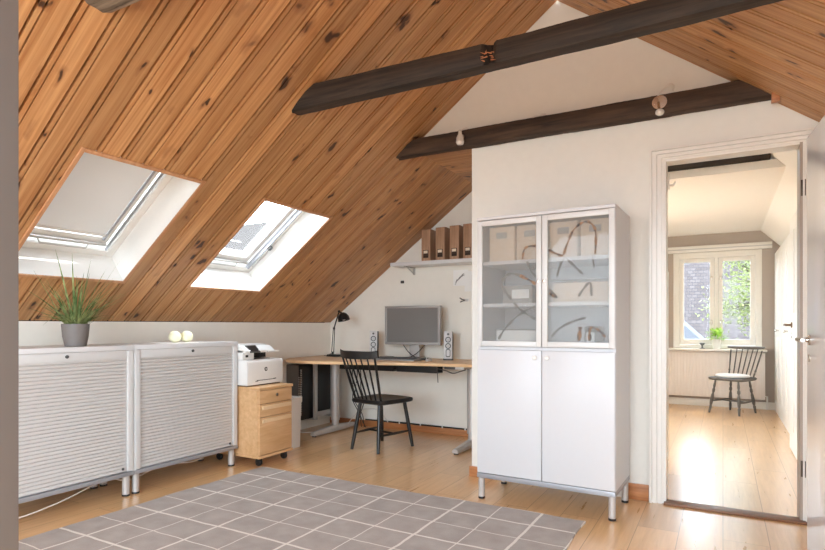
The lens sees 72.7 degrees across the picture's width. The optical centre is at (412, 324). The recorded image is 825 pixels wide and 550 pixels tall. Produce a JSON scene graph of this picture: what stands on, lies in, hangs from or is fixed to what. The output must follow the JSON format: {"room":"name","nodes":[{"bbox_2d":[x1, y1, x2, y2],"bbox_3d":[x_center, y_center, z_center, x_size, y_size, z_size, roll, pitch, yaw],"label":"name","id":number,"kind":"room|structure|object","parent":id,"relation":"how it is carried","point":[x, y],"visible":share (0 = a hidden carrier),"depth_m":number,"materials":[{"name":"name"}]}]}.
{"room":"home office","nodes":[
{"label":"home office","id":0,"kind":"room"},
{"bbox_2d":[0,0,18,549],"bbox_3d":[-0.752,-0.075,0.832,0.286,2.350,0.110,0,0,7],"label":"wall","id":1,"kind":"structure","parent":0,"point":[9,9],"depth_m":0.85,"materials":[{"name":"beige paint"}]},
{"bbox_2d":[19,319,324,322],"bbox_3d":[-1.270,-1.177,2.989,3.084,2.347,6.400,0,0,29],"label":"trim","id":2,"kind":"structure","parent":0,"point":[29,319],"depth_m":4.51,"materials":[{"name":"brown wood"}]},
{"bbox_2d":[19,321,330,429],"bbox_3d":[-2.474,0.537,3.666,0.120,1.125,6.420,0,0,29],"label":"wall","id":3,"kind":"structure","parent":0,"point":[292,340],"depth_m":4.92,"materials":[{"name":"beige paint"}]},
{"bbox_2d":[325,192,471,428],"bbox_3d":[0.101,-0.188,5.841,2.480,2.575,0.120,0,0,29],"label":"wall","id":4,"kind":"structure","parent":0,"point":[443,402],"depth_m":5.80,"materials":[{"name":"beige paint"}]},
{"bbox_2d":[330,417,467,436],"bbox_3d":[0.068,1.067,5.782,2.280,0.066,0.016,0,0,29],"label":"baseboard","id":5,"kind":"structure","parent":4,"relation":"attached to","point":[427,429],"depth_m":5.79,"materials":[{"name":"brown wood"}]},
{"bbox_2d":[365,419,466,429],"bbox_3d":[0.272,1.026,5.665,1.790,0.023,0.022,0,0,29],"label":"cable","id":6,"kind":"object","parent":4,"relation":"attached to","point":[399,422],"visible":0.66,"depth_m":5.76,"materials":[{"name":"black plastic"}]},
{"bbox_2d":[390,258,471,274],"bbox_3d":[0.420,-0.573,5.457,1.340,0.110,0.245,0,0,29],"label":"wall shelf","id":7,"kind":"object","parent":4,"relation":"attached to","point":[463,261],"visible":0.52,"depth_m":5.50,"materials":[{"name":"white paint"}]},
{"bbox_2d":[422,229,435,260],"bbox_3d":[0.185,-0.783,5.582,0.098,0.309,0.222,0,0,32],"label":"magazine file","id":8,"kind":"object","parent":7,"relation":"on","point":[428,236],"visible":0.78,"depth_m":5.50,"materials":[{"name":"brown cardboard"}]},
{"bbox_2d":[436,227,449,259],"bbox_3d":[0.321,-0.788,5.507,0.098,0.319,0.222,0,0,32],"label":"magazine file","id":9,"kind":"object","parent":7,"relation":"on","point":[442,233],"visible":0.8,"depth_m":5.42,"materials":[{"name":"brown cardboard"}]},
{"bbox_2d":[450,225,462,258],"bbox_3d":[0.452,-0.790,5.434,0.098,0.324,0.222,0,0,32],"label":"magazine file","id":10,"kind":"object","parent":7,"relation":"on","point":[456,231],"visible":0.76,"depth_m":5.35,"materials":[{"name":"brown cardboard"}]},
{"bbox_2d":[463,223,471,257],"bbox_3d":[0.575,-0.793,5.366,0.098,0.329,0.222,0,0,32],"label":"magazine file","id":11,"kind":"object","parent":7,"relation":"on","point":[467,228],"visible":0.59,"depth_m":5.28,"materials":[{"name":"brown cardboard"}]},
{"bbox_2d":[453,270,467,285],"bbox_3d":[0.477,-0.468,5.560,0.160,0.155,0.006,0,0,29],"label":"print","id":12,"kind":"object","parent":4,"relation":"attached to","point":[458,275],"visible":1,"depth_m":5.57,"materials":[{"name":"white paper"}]},
{"bbox_2d":[465,271,471,291],"bbox_3d":[0.597,-0.430,5.488,0.190,0.200,0.011,0,0,29],"label":"paper sheet","id":13,"kind":"object","parent":4,"relation":"attached to","point":[468,274],"visible":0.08,"depth_m":5.51,"materials":[{"name":"white paper"}]},
{"bbox_2d":[19,404,806,549],"bbox_3d":[1.009,1.160,3.785,6.100,0.120,10.000,0,0,29],"label":"floor","id":14,"kind":"structure","parent":0,"point":[719,457],"depth_m":3.87,"materials":[{"name":"laminate"}]},
{"bbox_2d":[19,344,133,503],"bbox_3d":[-2.199,0.615,3.342,0.436,0.970,0.882,0,0,29],"label":"base cabinet","id":15,"kind":"object","parent":14,"relation":"on","point":[76,404],"visible":0.99,"depth_m":3.30,"materials":[{"name":"white paint"}]},
{"bbox_2d":[19,485,92,517],"bbox_3d":[-2.157,1.024,3.183,0.031,0.104,0.882,0,0,28],"label":"power cable","id":16,"kind":"object","parent":15,"relation":"hanging from","point":[92,485],"visible":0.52,"depth_m":3.29,"materials":[{"name":"white plastic"}]},
{"bbox_2d":[25,253,134,346],"bbox_3d":[-1.978,-0.151,3.389,0.563,0.562,0.599,0,0,-30],"label":"potted plant","id":17,"kind":"object","parent":15,"relation":"on","point":[75,328],"visible":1,"depth_m":3.35,"materials":[{"name":"green plant"}]},
{"bbox_2d":[100,341,237,493],"bbox_3d":[-1.770,0.615,4.116,0.436,0.970,0.882,0,0,29],"label":"base cabinet","id":18,"kind":"object","parent":14,"relation":"on","point":[185,393],"visible":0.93,"depth_m":3.96,"materials":[{"name":"white paint"}]},
{"bbox_2d":[168,331,180,342],"bbox_3d":[-1.764,0.087,4.165,0.090,0.086,0.090,0,0,29],"label":"candle","id":19,"kind":"object","parent":18,"relation":"on","point":[174,336],"visible":1,"depth_m":4.13,"materials":[{"name":"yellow wax"}]},
{"bbox_2d":[141,353,231,467],"bbox_3d":[-1.595,0.575,4.019,0.010,0.728,0.788,0,0,29],"label":"shutter","id":20,"kind":"object","parent":18,"relation":"hanging from","point":[186,398],"depth_m":3.97,"materials":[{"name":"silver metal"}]},
{"bbox_2d":[181,331,192,341],"bbox_3d":[-1.713,0.087,4.257,0.090,0.086,0.090,0,0,29],"label":"candle","id":21,"kind":"object","parent":18,"relation":"on","point":[186,336],"visible":0.86,"depth_m":4.23,"materials":[{"name":"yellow wax"}]},
{"bbox_2d":[216,383,292,465],"bbox_3d":[-1.318,0.792,4.607,0.552,0.616,0.387,0,0,29],"label":"drawer pedestal","id":22,"kind":"object","parent":14,"relation":"on","point":[264,414],"visible":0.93,"depth_m":4.40,"materials":[{"name":"brown wood"}]},
{"bbox_2d":[237,343,282,386],"bbox_3d":[-1.342,0.319,4.625,0.363,0.329,0.405,0,0,29],"label":"printer","id":23,"kind":"object","parent":22,"relation":"on","point":[254,368],"visible":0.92,"depth_m":4.49,"materials":[{"name":"white plastic"}]},
{"bbox_2d":[290,396,301,448],"bbox_3d":[-1.176,0.875,5.076,0.314,0.450,0.214,0,0,29],"label":"waste bin","id":24,"kind":"object","parent":14,"relation":"on","point":[296,400],"visible":0.32,"depth_m":5.02,"materials":[{"name":"white plastic"}]},
{"bbox_2d":[19,467,585,549],"bbox_3d":[-0.575,1.093,2.870,2.442,0.012,1.960,0,0,30],"label":"rug","id":25,"kind":"object","parent":14,"relation":"on","point":[262,508],"visible":1,"depth_m":3.11,"materials":[{"name":"grey fabric"}]},
{"bbox_2d":[340,349,413,453],"bbox_3d":[-0.320,0.657,4.991,0.443,0.892,0.586,0,0,39],"label":"spindle chair","id":26,"kind":"object","parent":14,"relation":"on","point":[379,399],"visible":1,"depth_m":4.89,"materials":[{"name":"black paint"}]},
{"bbox_2d":[286,355,471,454],"bbox_3d":[-0.198,0.718,5.333,2.230,0.765,0.980,0,0,29],"label":"desk","id":27,"kind":"object","parent":14,"relation":"on","point":[422,366],"visible":0.68,"depth_m":5.23,"materials":[{"name":"brown wood"}]},
{"bbox_2d":[309,364,330,419],"bbox_3d":[-1.015,0.666,5.928,0.233,0.611,0.330,0,0,29],"label":"holder","id":28,"kind":"object","parent":27,"relation":"attached to","point":[316,413],"visible":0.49,"depth_m":5.75,"materials":[{"name":"silver metal"}]},
{"bbox_2d":[286,363,329,419],"bbox_3d":[-1.074,0.678,5.885,0.172,0.560,0.542,0,0,29],"label":"computer tower","id":29,"kind":"object","parent":28,"relation":"in","point":[300,375],"visible":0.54,"depth_m":5.73,"materials":[{"name":"black plastic"}]},
{"bbox_2d":[299,370,301,414],"bbox_3d":[-1.125,0.678,5.623,0.038,0.459,0.009,0,0,-43],"label":"vent","id":30,"kind":"object","parent":29,"relation":"attached to","point":[300,371],"depth_m":5.62,"materials":[{"name":"silver metal"}]},
{"bbox_2d":[324,310,349,356],"bbox_3d":[-0.802,0.090,5.928,0.140,0.491,0.457,0,0,-37],"label":"desk lamp","id":31,"kind":"object","parent":27,"relation":"on","point":[342,316],"visible":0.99,"depth_m":5.90,"materials":[{"name":"black metal"}]},
{"bbox_2d":[352,369,361,426],"bbox_3d":[-0.592,0.738,5.978,0.126,0.707,0.041,0,0,-30],"label":"cable","id":32,"kind":"object","parent":27,"relation":"hanging from","point":[352,369],"visible":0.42,"depth_m":5.97,"materials":[{"name":"black plastic"}]},
{"bbox_2d":[360,370,365,426],"bbox_3d":[-0.535,0.739,5.944,0.039,0.709,0.120,0,0,21],"label":"cable","id":33,"kind":"object","parent":27,"relation":"hanging from","point":[360,370],"visible":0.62,"depth_m":5.92,"materials":[{"name":"black plastic"}]},
{"bbox_2d":[348,408,387,423],"bbox_3d":[-0.471,0.969,5.986,0.433,0.158,0.111,0,0,-1],"label":"cable","id":34,"kind":"object","parent":27,"relation":"hanging from","point":[364,408],"visible":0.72,"depth_m":5.97,"materials":[{"name":"grey plastic"}]},
{"bbox_2d":[340,365,396,370],"bbox_3d":[-0.426,0.402,5.499,0.630,0.073,0.110,0,0,29],"label":"cable tray","id":35,"kind":"object","parent":27,"relation":"on","point":[380,367],"depth_m":5.41,"materials":[{"name":"black plastic"}]},
{"bbox_2d":[369,331,378,353],"bbox_3d":[-0.401,0.197,5.812,0.100,0.276,0.105,0,0,5],"label":"speaker","id":36,"kind":"object","parent":27,"relation":"on","point":[374,335],"visible":0.84,"depth_m":5.78},
{"bbox_2d":[372,356,420,360],"bbox_3d":[-0.153,0.320,5.342,0.450,0.029,0.160,0,0,28],"label":"keyboard","id":37,"kind":"object","parent":27,"relation":"on","point":[389,358],"visible":0.97,"depth_m":5.29,"materials":[{"name":"grey plastic"}]},
{"bbox_2d":[385,305,440,357],"bbox_3d":[0.009,0.072,5.595,0.610,0.525,0.200,0,0,27],"label":"monitor","id":38,"kind":"object","parent":27,"relation":"on","point":[414,326],"visible":0.9,"depth_m":5.57,"materials":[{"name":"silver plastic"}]},
{"bbox_2d":[397,365,442,372],"bbox_3d":[0.064,0.402,5.228,0.430,0.073,0.110,0,0,29],"label":"cable tray","id":39,"kind":"object","parent":27,"relation":"on","point":[420,369],"depth_m":5.17,"materials":[{"name":"black plastic"}]},
{"bbox_2d":[443,331,452,359],"bbox_3d":[0.342,0.197,5.378,0.100,0.276,0.105,0,0,5],"label":"speaker","id":40,"kind":"object","parent":27,"relation":"on","point":[448,335],"visible":1,"depth_m":5.34},
{"bbox_2d":[437,368,465,373],"bbox_3d":[0.340,0.403,4.878,0.272,0.044,0.015,0,0,29],"label":"cable","id":41,"kind":"object","parent":27,"relation":"hanging from","point":[437,368],"visible":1,"depth_m":4.88,"materials":[{"name":"grey plastic"}]},
{"bbox_2d":[477,203,629,521],"bbox_3d":[0.875,0.211,3.518,0.842,1.778,0.471,0,0,31],"label":"display cabinet","id":42,"kind":"object","parent":14,"relation":"on","point":[553,411],"visible":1,"depth_m":3.37,"materials":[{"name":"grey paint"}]},
{"bbox_2d":[490,226,516,261],"bbox_3d":[0.623,-0.508,3.642,0.170,0.215,0.264,0,0,29],"label":"storage box","id":43,"kind":"object","parent":42,"relation":"on","point":[503,240],"visible":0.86,"depth_m":3.52,"materials":[{"name":"cardboard"}]},
{"bbox_2d":[502,273,519,299],"bbox_3d":[0.605,-0.239,3.449,0.119,0.167,0.001,0,0,31],"label":"print","id":44,"kind":"object","parent":42,"relation":"attached to","point":[507,274],"depth_m":3.46},
{"bbox_2d":[496,329,535,341],"bbox_3d":[0.698,0.081,3.612,0.268,0.106,0.204,0,0,29],"label":"paper stack","id":45,"kind":"object","parent":42,"relation":"in","point":[529,335],"visible":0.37,"depth_m":3.52,"materials":[{"name":"grey paper"}]},
{"bbox_2d":[498,305,535,338],"bbox_3d":[0.635,-0.014,3.431,0.245,0.211,0.001,0,0,31],"label":"print","id":46,"kind":"object","parent":42,"relation":"attached to","point":[534,306],"depth_m":3.44},
{"bbox_2d":[503,285,535,302],"bbox_3d":[0.702,-0.191,3.587,0.190,0.110,0.203,0,0,29],"label":"box","id":47,"kind":"object","parent":42,"relation":"on","point":[523,293],"visible":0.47,"depth_m":3.49,"materials":[{"name":"grey cardboard"}]},
{"bbox_2d":[513,302,535,319],"bbox_3d":[0.680,-0.085,3.404,0.142,0.113,0.002,0,0,31],"label":"print","id":48,"kind":"object","parent":42,"relation":"attached to","point":[514,303],"depth_m":3.41},
{"bbox_2d":[519,274,535,284],"bbox_3d":[0.698,-0.273,3.394,0.108,0.070,0.002,0,0,31],"label":"print","id":49,"kind":"object","parent":42,"relation":"attached to","point":[521,276],"depth_m":3.40},
{"bbox_2d":[522,244,535,258],"bbox_3d":[0.702,-0.442,3.391,0.090,0.085,0.001,0,0,31],"label":"print","id":50,"kind":"object","parent":42,"relation":"on","point":[534,245],"depth_m":3.40},
{"bbox_2d":[526,261,535,277],"bbox_3d":[0.718,-0.336,3.382,0.068,0.103,0.001,0,0,31],"label":"print","id":51,"kind":"object","parent":42,"relation":"on","point":[527,262],"depth_m":3.38},
{"bbox_2d":[517,224,549,259],"bbox_3d":[0.781,-0.508,3.554,0.170,0.215,0.264,0,0,29],"label":"storage box","id":52,"kind":"object","parent":42,"relation":"on","point":[526,234],"visible":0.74,"depth_m":3.45,"materials":[{"name":"cardboard"}]},
{"bbox_2d":[483,254,608,270],"bbox_3d":[0.887,-0.389,3.539,0.804,0.022,0.398,0,0,31],"label":"shelf","id":53,"kind":"object","parent":42,"relation":"attached to","point":[601,262],"depth_m":3.51,"materials":[{"name":"grey paint"}]},
{"bbox_2d":[483,301,608,308],"bbox_3d":[0.887,-0.124,3.539,0.804,0.022,0.398,0,0,31],"label":"shelf","id":54,"kind":"object","parent":42,"relation":"attached to","point":[486,304],"depth_m":3.45,"materials":[{"name":"grey paint"}]},
{"bbox_2d":[556,261,561,275],"bbox_3d":[0.863,-0.330,3.295,0.035,0.090,0.001,0,0,31],"label":"print","id":55,"kind":"object","parent":42,"relation":"attached to","point":[560,263],"depth_m":3.29},
{"bbox_2d":[550,220,580,257],"bbox_3d":[0.960,-0.508,3.455,0.170,0.215,0.264,0,0,29],"label":"storage box","id":56,"kind":"object","parent":42,"relation":"on","point":[559,231],"visible":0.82,"depth_m":3.34,"materials":[{"name":"cardboard"}]},
{"bbox_2d":[551,317,585,336],"bbox_3d":[0.907,0.015,3.268,0.206,0.118,0.001,0,0,31],"label":"print","id":57,"kind":"object","parent":42,"relation":"attached to","point":[582,318],"depth_m":3.27},
{"bbox_2d":[548,220,596,256],"bbox_3d":[0.927,-0.500,3.256,0.285,0.199,0.001,0,0,31],"label":"print","id":58,"kind":"object","parent":42,"relation":"attached to","point":[587,221],"depth_m":3.24},
{"bbox_2d":[568,260,582,274],"bbox_3d":[0.944,-0.333,3.246,0.088,0.089,0.001,0,0,31],"label":"print","id":59,"kind":"object","parent":42,"relation":"attached to","point":[569,261],"depth_m":3.24},
{"bbox_2d":[577,327,581,340],"bbox_3d":[0.964,0.050,3.234,0.030,0.081,0.001,0,0,31],"label":"print","id":60,"kind":"object","parent":42,"relation":"attached to","point":[579,335],"depth_m":3.23},
{"bbox_2d":[552,278,608,301],"bbox_3d":[1.044,-0.203,3.400,0.336,0.135,0.226,0,0,29],"label":"box","id":61,"kind":"object","parent":42,"relation":"on","point":[568,290],"visible":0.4,"depth_m":3.30,"materials":[{"name":"cardboard"}]},
{"bbox_2d":[578,282,592,296],"bbox_3d":[0.991,-0.205,3.218,0.083,0.082,0.002,0,0,31],"label":"print","id":62,"kind":"object","parent":42,"relation":"attached to","point":[591,289],"depth_m":3.21},
{"bbox_2d":[587,328,591,340],"bbox_3d":[1.011,0.052,3.206,0.023,0.076,0.001,0,0,31],"label":"print","id":63,"kind":"object","parent":42,"relation":"attached to","point":[589,330],"depth_m":3.21},
{"bbox_2d":[585,326,603,342],"bbox_3d":[1.101,0.069,3.401,0.070,0.130,0.223,0,0,29],"label":"binder","id":64,"kind":"object","parent":42,"relation":"in","point":[597,337],"visible":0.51,"depth_m":3.31,"materials":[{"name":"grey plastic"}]},
{"bbox_2d":[581,218,608,255],"bbox_3d":[1.122,-0.508,3.366,0.170,0.215,0.264,0,0,29],"label":"storage box","id":65,"kind":"object","parent":42,"relation":"on","point":[601,224],"visible":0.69,"depth_m":3.25,"materials":[{"name":"cardboard"}]},
{"bbox_2d":[590,326,605,336],"bbox_3d":[1.051,0.039,3.182,0.088,0.061,0.002,0,0,31],"label":"print","id":66,"kind":"object","parent":42,"relation":"attached to","point":[591,327],"depth_m":3.18},
{"bbox_2d":[668,272,668,457],"bbox_3d":[1.703,0.350,3.806,0.026,1.500,0.500,0,0,29],"label":"cabinet","id":67,"kind":"object","parent":14,"relation":"on","point":[668,272],"visible":0.12,"depth_m":4.00,"materials":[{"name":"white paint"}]},
{"bbox_2d":[664,499,806,524],"bbox_3d":[1.876,1.093,3.290,0.733,0.014,0.095,0,0,29],"label":"trim","id":68,"kind":"structure","parent":14,"relation":"on","point":[733,511],"depth_m":3.27,"materials":[{"name":"brown wood"}]},
{"bbox_2d":[708,346,764,416],"bbox_3d":[4.077,0.686,7.054,0.603,0.832,0.443,0,0,-32],"label":"spindle chair","id":69,"kind":"object","parent":14,"relation":"on","point":[738,380],"visible":0.94,"depth_m":7.04,"materials":[{"name":"grey paint"}]},
{"bbox_2d":[715,373,749,377],"bbox_3d":[3.997,0.631,7.006,0.350,0.037,0.390,0,0,-32],"label":"seat cushion","id":70,"kind":"object","parent":69,"relation":"on","point":[725,375],"visible":1,"depth_m":6.91,"materials":[{"name":"white fabric"}]},
{"bbox_2d":[774,234,789,433],"bbox_3d":[4.124,0.090,6.215,0.118,2.020,2.150,0,0,29],"label":"door","id":71,"kind":"structure","parent":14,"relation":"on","point":[782,255],"depth_m":6.23,"materials":[{"name":"white paint"}]},
{"bbox_2d":[783,210,796,458],"bbox_3d":[3.153,0.079,4.644,0.099,2.018,0.820,0,0,29],"label":"door","id":72,"kind":"structure","parent":14,"relation":"on","point":[793,222],"depth_m":4.68,"materials":[{"name":"white paint"}]},
{"bbox_2d":[19,0,824,321],"bbox_3d":[0.078,-1.127,2.186,5.830,2.194,6.300,0,0,29],"label":"ceiling","id":73,"kind":"structure","parent":0,"point":[208,91],"depth_m":3.19,"materials":[{"name":"brown wood"}]},
{"bbox_2d":[19,147,205,283],"bbox_3d":[-1.853,-0.687,3.306,0.959,0.818,0.754,0,0,29],"label":"window","id":74,"kind":"structure","parent":73,"relation":"attached to","point":[110,212],"depth_m":3.47,"materials":[{"name":"white plastic"}]},
{"bbox_2d":[37,152,152,233],"bbox_3d":[-1.880,-0.788,3.306,0.672,0.003,0.490,-40,-18,23],"label":"blind","id":75,"kind":"object","parent":74,"relation":"hanging from","point":[97,191],"depth_m":3.33,"materials":[{"name":"white fabric"}]},
{"bbox_2d":[85,0,139,12],"bbox_3d":[-0.205,-1.338,1.662,2.451,0.138,0.138,0,0,29],"label":"timber beam","id":76,"kind":"structure","parent":73,"relation":"attached to","point":[105,6],"depth_m":2.23,"materials":[{"name":"brown wood"}]},
{"bbox_2d":[186,198,332,292],"bbox_3d":[-1.244,-0.687,4.406,0.959,0.818,0.769,0,0,29],"label":"window","id":77,"kind":"structure","parent":73,"relation":"attached to","point":[251,269],"depth_m":4.67,"materials":[{"name":"white plastic"}]},
{"bbox_2d":[292,0,783,114],"bbox_3d":[0.409,-1.324,2.759,2.506,0.137,0.162,0,0,29],"label":"timber beam","id":78,"kind":"structure","parent":73,"relation":"attached to","point":[647,17],"depth_m":2.66,"materials":[{"name":"brown wood"}]},
{"bbox_2d":[426,149,471,182],"bbox_3d":[0.543,-1.375,4.786,0.485,0.050,1.300,0,0,29],"label":"ceiling","id":79,"kind":"structure","parent":0,"point":[458,162],"depth_m":4.63,"materials":[{"name":"brown wood"}]},
{"bbox_2d":[424,1,818,496],"bbox_3d":[1.782,-0.570,3.406,3.980,3.340,0.115,0,0,29],"label":"wall","id":80,"kind":"structure","parent":0,"point":[607,165],"depth_m":3.66,"materials":[{"name":"white paint"}]},
{"bbox_2d":[469,466,493,479],"bbox_3d":[0.510,1.062,4.035,0.215,0.075,0.016,0,0,29],"label":"baseboard","id":81,"kind":"structure","parent":80,"relation":"attached to","point":[472,469],"depth_m":4.06,"materials":[{"name":"brown wood"}]},
{"bbox_2d":[396,80,779,160],"bbox_3d":[0.964,-1.319,3.729,2.475,0.173,0.129,0,0,29],"label":"timber beam","id":82,"kind":"structure","parent":80,"relation":"attached to","point":[733,93],"depth_m":3.59,"materials":[{"name":"brown wood"}]},
{"bbox_2d":[456,127,467,145],"bbox_3d":[0.353,-1.346,3.998,0.084,0.130,0.079,0,0,29],"label":"spot lamp","id":83,"kind":"object","parent":82,"relation":"attached to","point":[460,137],"visible":1,"depth_m":3.98,"materials":[{"name":"silver metal"}]},
{"bbox_2d":[652,83,674,115],"bbox_3d":[1.514,-1.355,3.372,0.129,0.202,0.083,0,0,9],"label":"spot lamp","id":84,"kind":"object","parent":82,"relation":"attached to","point":[659,102],"visible":1,"depth_m":3.38,"materials":[{"name":"silver metal"}]},
{"bbox_2d":[628,482,648,500],"bbox_3d":[1.411,1.050,3.536,0.145,0.100,0.016,0,0,29],"label":"baseboard","id":85,"kind":"structure","parent":80,"relation":"attached to","point":[636,491],"depth_m":3.52,"materials":[{"name":"brown wood"}]},
{"bbox_2d":[649,127,814,521],"bbox_3d":[1.888,0.007,3.339,0.871,2.185,0.169,0,0,29],"label":"door frame","id":86,"kind":"structure","parent":80,"relation":"attached to","point":[657,157],"depth_m":3.45,"materials":[{"name":"white paint"}]},
{"bbox_2d":[668,173,676,189],"bbox_3d":[1.646,-0.910,3.552,0.052,0.100,0.040,0,0,29],"label":"curtain bracket","id":87,"kind":"object","parent":86,"relation":"attached to","point":[675,182],"visible":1,"depth_m":3.54,"materials":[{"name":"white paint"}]},
{"bbox_2d":[801,179,805,195],"bbox_3d":[2.174,-0.763,3.110,0.034,0.090,0.016,0,0,29],"label":"hinge","id":88,"kind":"object","parent":86,"relation":"attached to","point":[805,179],"visible":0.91,"depth_m":3.12,"materials":[{"name":"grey metal"}]},
{"bbox_2d":[801,461,805,477],"bbox_3d":[2.174,0.800,3.110,0.034,0.090,0.016,0,0,29],"label":"hinge","id":89,"kind":"object","parent":86,"relation":"attached to","point":[801,461],"visible":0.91,"depth_m":3.12,"materials":[{"name":"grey metal"}]},
{"bbox_2d":[795,115,824,549],"bbox_3d":[1.721,0.095,2.330,0.104,1.990,0.823,0,0,24],"label":"door","id":90,"kind":"structure","parent":86,"relation":"attached to","point":[815,339],"depth_m":2.55,"materials":[{"name":"white paint"}]},
{"bbox_2d":[668,231,779,402],"bbox_3d":[4.100,-0.200,7.697,2.680,2.600,0.200,0,0,29],"label":"wall","id":91,"kind":"structure","parent":0,"point":[768,255],"depth_m":7.32,"materials":[{"name":"beige paint"}]},
{"bbox_2d":[669,249,766,351],"bbox_3d":[4.087,-0.322,7.561,1.160,1.337,0.290,0,0,29],"label":"window","id":92,"kind":"structure","parent":91,"relation":"in","point":[716,259],"depth_m":7.58,"materials":[{"name":"white paint"}]},
{"bbox_2d":[705,327,728,348],"bbox_3d":[4.069,0.162,7.501,0.312,0.314,0.198,0,0,29],"label":"potted plant","id":93,"kind":"object","parent":92,"relation":"on","point":[716,343],"visible":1,"depth_m":7.48,"materials":[{"name":"green plant"}]},
{"bbox_2d":[669,350,767,409],"bbox_3d":[4.022,0.725,7.562,1.305,0.740,0.072,0,0,29],"label":"radiator","id":94,"kind":"object","parent":91,"relation":"attached to","point":[689,371],"visible":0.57,"depth_m":7.53,"materials":[{"name":"metal"}]},
{"bbox_2d":[668,241,771,253],"bbox_3d":[4.028,-1.036,7.584,1.405,0.082,0.068,0,0,29],"label":"board","id":95,"kind":"object","parent":91,"relation":"attached to","point":[755,245],"visible":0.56,"depth_m":7.50,"materials":[{"name":"white paint"}]},
{"bbox_2d":[669,397,775,409],"bbox_3d":[3.811,1.052,7.733,2.140,0.095,0.018,0,0,29],"label":"baseboard","id":96,"kind":"structure","parent":91,"relation":"attached to","point":[672,400],"depth_m":7.56,"materials":[{"name":"white paint"}]},
{"bbox_2d":[668,159,785,236],"bbox_3d":[2.893,-1.268,6.308,1.915,0.065,3.400,0,0,29],"label":"ceiling","id":97,"kind":"structure","parent":0,"point":[738,197],"depth_m":5.43,"materials":[{"name":"white paint"}]},
{"bbox_2d":[668,153,770,171],"bbox_3d":[2.056,-1.327,4.874,1.778,0.050,0.120,0,0,29],"label":"timber beam","id":98,"kind":"structure","parent":97,"relation":"on","point":[761,157],"depth_m":4.56,"materials":[{"name":"brown wood"}]},
{"bbox_2d":[761,150,796,245],"bbox_3d":[3.315,-1.397,5.320,0.950,0.865,4.720,0,0,29],"label":"ceiling","id":99,"kind":"structure","parent":0,"point":[776,225],"depth_m":5.30,"materials":[{"name":"white paint"}]},
{"label":"outside","id":100,"kind":"structure","parent":0,"visible":0},
{"bbox_3d":[12.601,4.150,33.097,70.000,0.100,49.880,0,0,29],"label":"ground","id":101,"kind":"structure","parent":100,"visible":0},
{"bbox_2d":[224,222,267,250],"bbox_3d":[-8.884,0.000,27.317,7.600,9.600,8.800,0,0,29],"label":"house","id":102,"kind":"structure","parent":101,"relation":"on","point":[247,233],"depth_m":25.21,"materials":[{"name":"white"}]},
{"bbox_2d":[684,321,704,338],"bbox_3d":[6.245,1.500,15.002,3.300,5.200,2.500,0,0,29],"label":"annex","id":103,"kind":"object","parent":101,"relation":"on","point":[689,332],"visible":0.02,"depth_m":13.51,"materials":[{"name":"white paint"}]},
{"bbox_2d":[684,260,749,339],"bbox_3d":[14.675,-0.650,24.452,19.000,9.500,10.000,0,0,29],"label":"house","id":104,"kind":"structure","parent":101,"relation":"on","point":[696,275],"depth_m":22.30,"materials":[{"name":"brick"}]},
{"bbox_2d":[695,260,749,339],"bbox_3d":[7.166,0.180,11.207,2.851,7.855,2.748,0,0,36],"label":"tree","id":105,"kind":"object","parent":101,"relation":"on","point":[744,266],"visible":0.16,"depth_m":11.25,"materials":[{"name":"green plant"}]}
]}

